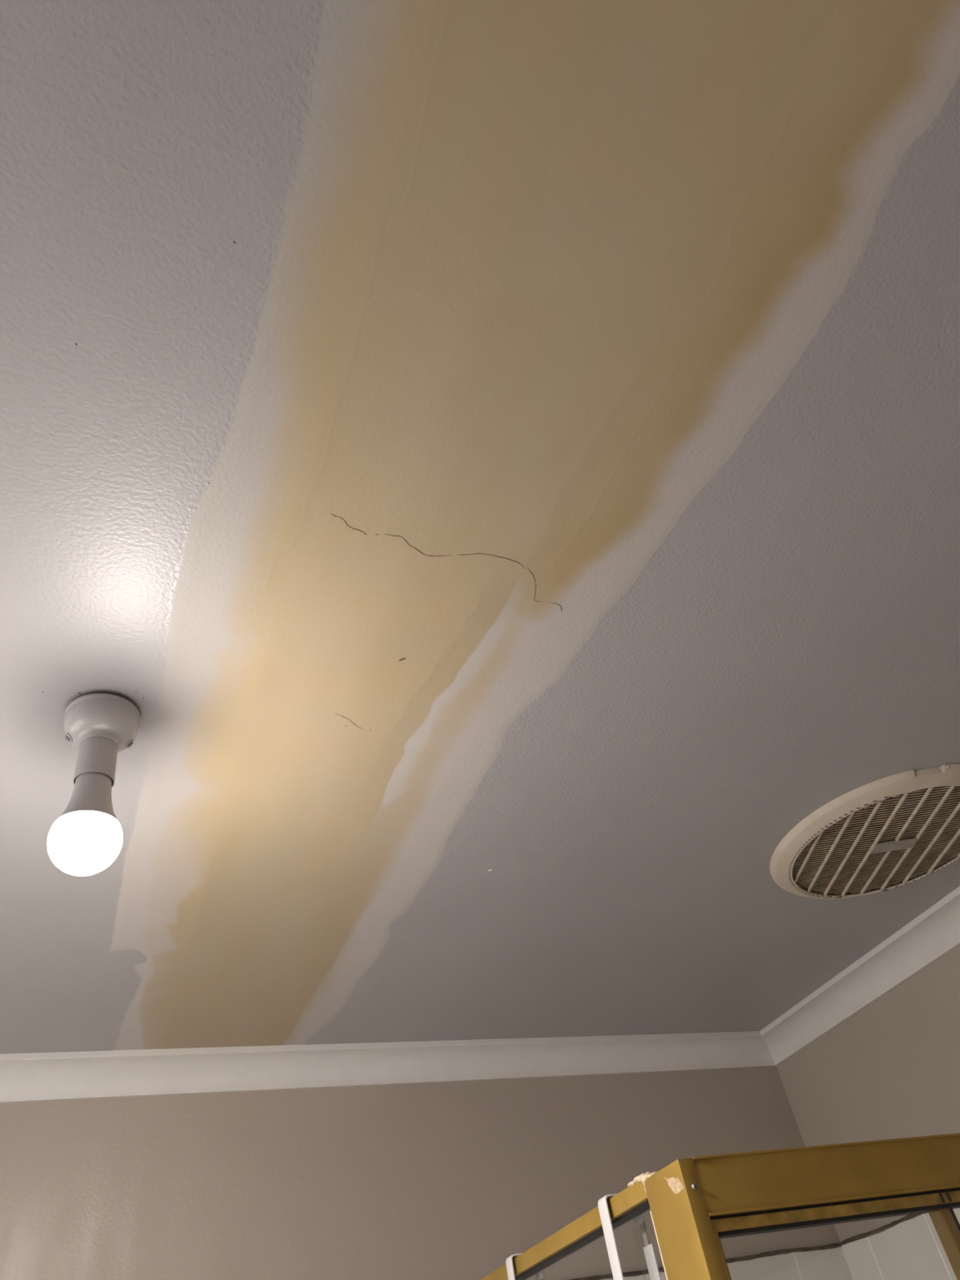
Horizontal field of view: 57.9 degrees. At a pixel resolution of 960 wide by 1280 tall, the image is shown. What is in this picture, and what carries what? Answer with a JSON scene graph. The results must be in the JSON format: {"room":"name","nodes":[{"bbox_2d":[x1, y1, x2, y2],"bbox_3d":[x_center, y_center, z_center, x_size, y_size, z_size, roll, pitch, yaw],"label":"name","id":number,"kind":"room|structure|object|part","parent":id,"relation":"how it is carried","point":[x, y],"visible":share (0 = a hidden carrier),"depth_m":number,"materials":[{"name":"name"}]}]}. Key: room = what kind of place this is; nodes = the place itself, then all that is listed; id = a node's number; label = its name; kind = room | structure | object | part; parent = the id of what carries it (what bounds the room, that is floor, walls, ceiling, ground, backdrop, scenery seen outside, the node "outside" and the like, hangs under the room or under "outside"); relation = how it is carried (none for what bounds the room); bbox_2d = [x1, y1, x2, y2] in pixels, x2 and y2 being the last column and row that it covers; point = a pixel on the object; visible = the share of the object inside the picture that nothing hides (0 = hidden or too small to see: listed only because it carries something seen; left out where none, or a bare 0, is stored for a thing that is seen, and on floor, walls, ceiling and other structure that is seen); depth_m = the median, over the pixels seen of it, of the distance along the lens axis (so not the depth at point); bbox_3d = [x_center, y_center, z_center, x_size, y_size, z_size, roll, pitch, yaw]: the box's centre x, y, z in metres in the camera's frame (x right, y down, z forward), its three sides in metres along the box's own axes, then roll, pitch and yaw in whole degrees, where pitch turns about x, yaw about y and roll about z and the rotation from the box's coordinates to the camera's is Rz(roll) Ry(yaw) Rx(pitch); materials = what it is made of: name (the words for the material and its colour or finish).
{"room":"bathroom","nodes":[
{"label":"bathroom","id":0,"kind":"room"},
{"bbox_2d":[0,1066,853,1279],"bbox_3d":[-0.290,1.650,0.789,2.598,2.400,0.110,8,-47,-20],"label":"wall","id":1,"kind":"structure","parent":0,"point":[440,1180],"depth_m":1.52,"materials":[{"name":"beige paint"}]},
{"bbox_2d":[0,1031,775,1102],"bbox_3d":[-0.444,0.762,1.540,2.398,0.057,0.056,8,-47,-20],"label":"crown molding","id":2,"kind":"structure","parent":1,"relation":"attached to","point":[65,1075],"depth_m":1.62,"materials":[{"name":"white paint"}]},
{"bbox_2d":[633,1213,661,1279],"bbox_3d":[0.163,0.619,0.882,0.015,0.056,0.025,8,-47,-20],"label":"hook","id":3,"kind":"object","parent":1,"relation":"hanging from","point":[651,1263],"depth_m":0.88,"materials":[{"name":"white plastic"}]},
{"bbox_3d":[0.169,0.610,0.890,0.002,0.022,0.008,8,-47,-20],"label":"stem","id":4,"kind":"part","parent":3,"relation":"part of","materials":[{"name":"white metal"}]},
{"bbox_2d":[0,0,959,1053],"bbox_3d":[-0.019,-0.174,0.751,2.598,0.082,2.843,8,-47,-20],"label":"ceiling","id":5,"kind":"structure","parent":0,"point":[495,464],"depth_m":0.75,"materials":[{"name":"paint"}]},
{"bbox_2d":[47,691,140,875],"bbox_3d":[-0.362,0.136,0.813,0.070,0.179,0.070,7,-46,-21],"label":"ceiling light","id":6,"kind":"object","parent":5,"relation":"attached to","point":[86,839],"visible":1,"depth_m":0.80,"materials":[{"name":"white plastic"}]},
{"bbox_3d":[-0.360,0.146,0.804,0.056,0.065,0.056,7,-46,-21],"label":"bulb","id":7,"kind":"part","parent":6,"relation":"part of","materials":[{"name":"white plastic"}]},
{"bbox_2d":[72,737,117,787],"bbox_3d":[-0.367,0.119,0.830,0.036,0.041,0.036,7,-46,-21],"label":"socket","id":8,"kind":"object","parent":6,"relation":"attached to","point":[96,760],"depth_m":0.82,"materials":[{"name":"white plastic"}]},
{"bbox_2d":[769,764,959,899],"bbox_3d":[0.632,0.309,1.333,0.374,0.018,0.374,8,-47,-20],"label":"exhaust fan","id":9,"kind":"object","parent":5,"relation":"attached to","point":[899,829],"visible":1,"depth_m":1.31,"materials":[{"name":"beige plastic"}]},
{"bbox_2d":[793,786,959,893],"bbox_3d":[0.632,0.311,1.331,0.316,0.002,0.319,8,-47,-20],"label":"grille","id":10,"kind":"object","parent":9,"relation":"attached to","point":[868,839],"depth_m":1.32,"materials":[{"name":"plastic"}]},
{"bbox_3d":[0.633,0.315,1.328,0.069,0.003,0.025,-7,-43,-6],"label":"name plate","id":11,"kind":"part","parent":9,"relation":"part of","materials":[{"name":"beige plastic"}]},
{"bbox_2d":[776,944,959,1279],"bbox_3d":[1.326,0.876,0.336,0.110,2.400,2.643,8,-47,-20],"label":"wall","id":12,"kind":"structure","parent":0,"point":[891,1069],"depth_m":1.65,"materials":[{"name":"beige paint"}]},
{"bbox_2d":[760,885,959,1066],"bbox_3d":[1.080,0.028,1.109,0.056,0.057,2.643,8,-47,-20],"label":"crown molding","id":13,"kind":"structure","parent":12,"relation":"attached to","point":[935,931],"depth_m":1.71,"materials":[{"name":"white paint"}]},
{"bbox_3d":[0.358,1.601,-0.938,2.598,0.080,2.843,8,-47,-20],"label":"floor","id":14,"kind":"structure","parent":0,"visible":0},
{"bbox_2d":[480,1133,959,1279],"bbox_3d":[0.598,1.539,0.594,0.908,1.943,0.909,8,-47,-20],"label":"shower enclosure","id":15,"kind":"object","parent":14,"relation":"on","point":[694,1203],"visible":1,"depth_m":0.83,"materials":[{"name":"gold metal"}]},
{"bbox_2d":[506,1253,521,1279],"bbox_3d":[0.040,0.777,1.074,0.022,0.025,0.019,8,-47,-20],"label":"hook","id":16,"kind":"object","parent":15,"relation":"hanging from","point":[510,1270],"depth_m":1.07,"materials":[{"name":"white plastic"}]},
{"bbox_2d":[535,1270,543,1279],"bbox_3d":[0.070,0.790,1.077,0.009,0.009,0.019,8,-47,-20],"label":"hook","id":17,"kind":"object","parent":15,"relation":"hanging from","point":[539,1275],"depth_m":1.08,"materials":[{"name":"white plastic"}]},
{"bbox_3d":[0.034,0.821,1.119,0.026,0.017,0.837,8,-47,-20],"label":"rail","id":18,"kind":"part","parent":15,"relation":"part of","materials":[{"name":"gold metal"}]},
{"bbox_2d":[597,1193,623,1279],"bbox_3d":[0.132,0.606,0.879,0.024,0.072,0.025,8,-47,-20],"label":"hook","id":19,"kind":"object","parent":15,"relation":"hanging from","point":[614,1258],"depth_m":0.88,"materials":[{"name":"white plastic"}]},
{"bbox_3d":[0.326,1.198,0.169,0.017,1.936,0.070,8,-47,-20],"label":"corner post","id":20,"kind":"part","parent":15,"relation":"part of","materials":[{"name":"gold metal"}]},
{"bbox_3d":[0.617,0.587,0.933,0.890,0.009,0.018,8,-47,-20],"label":"door panel","id":21,"kind":"part","parent":15,"relation":"part of","materials":[{"name":"gold metal"}]}
]}

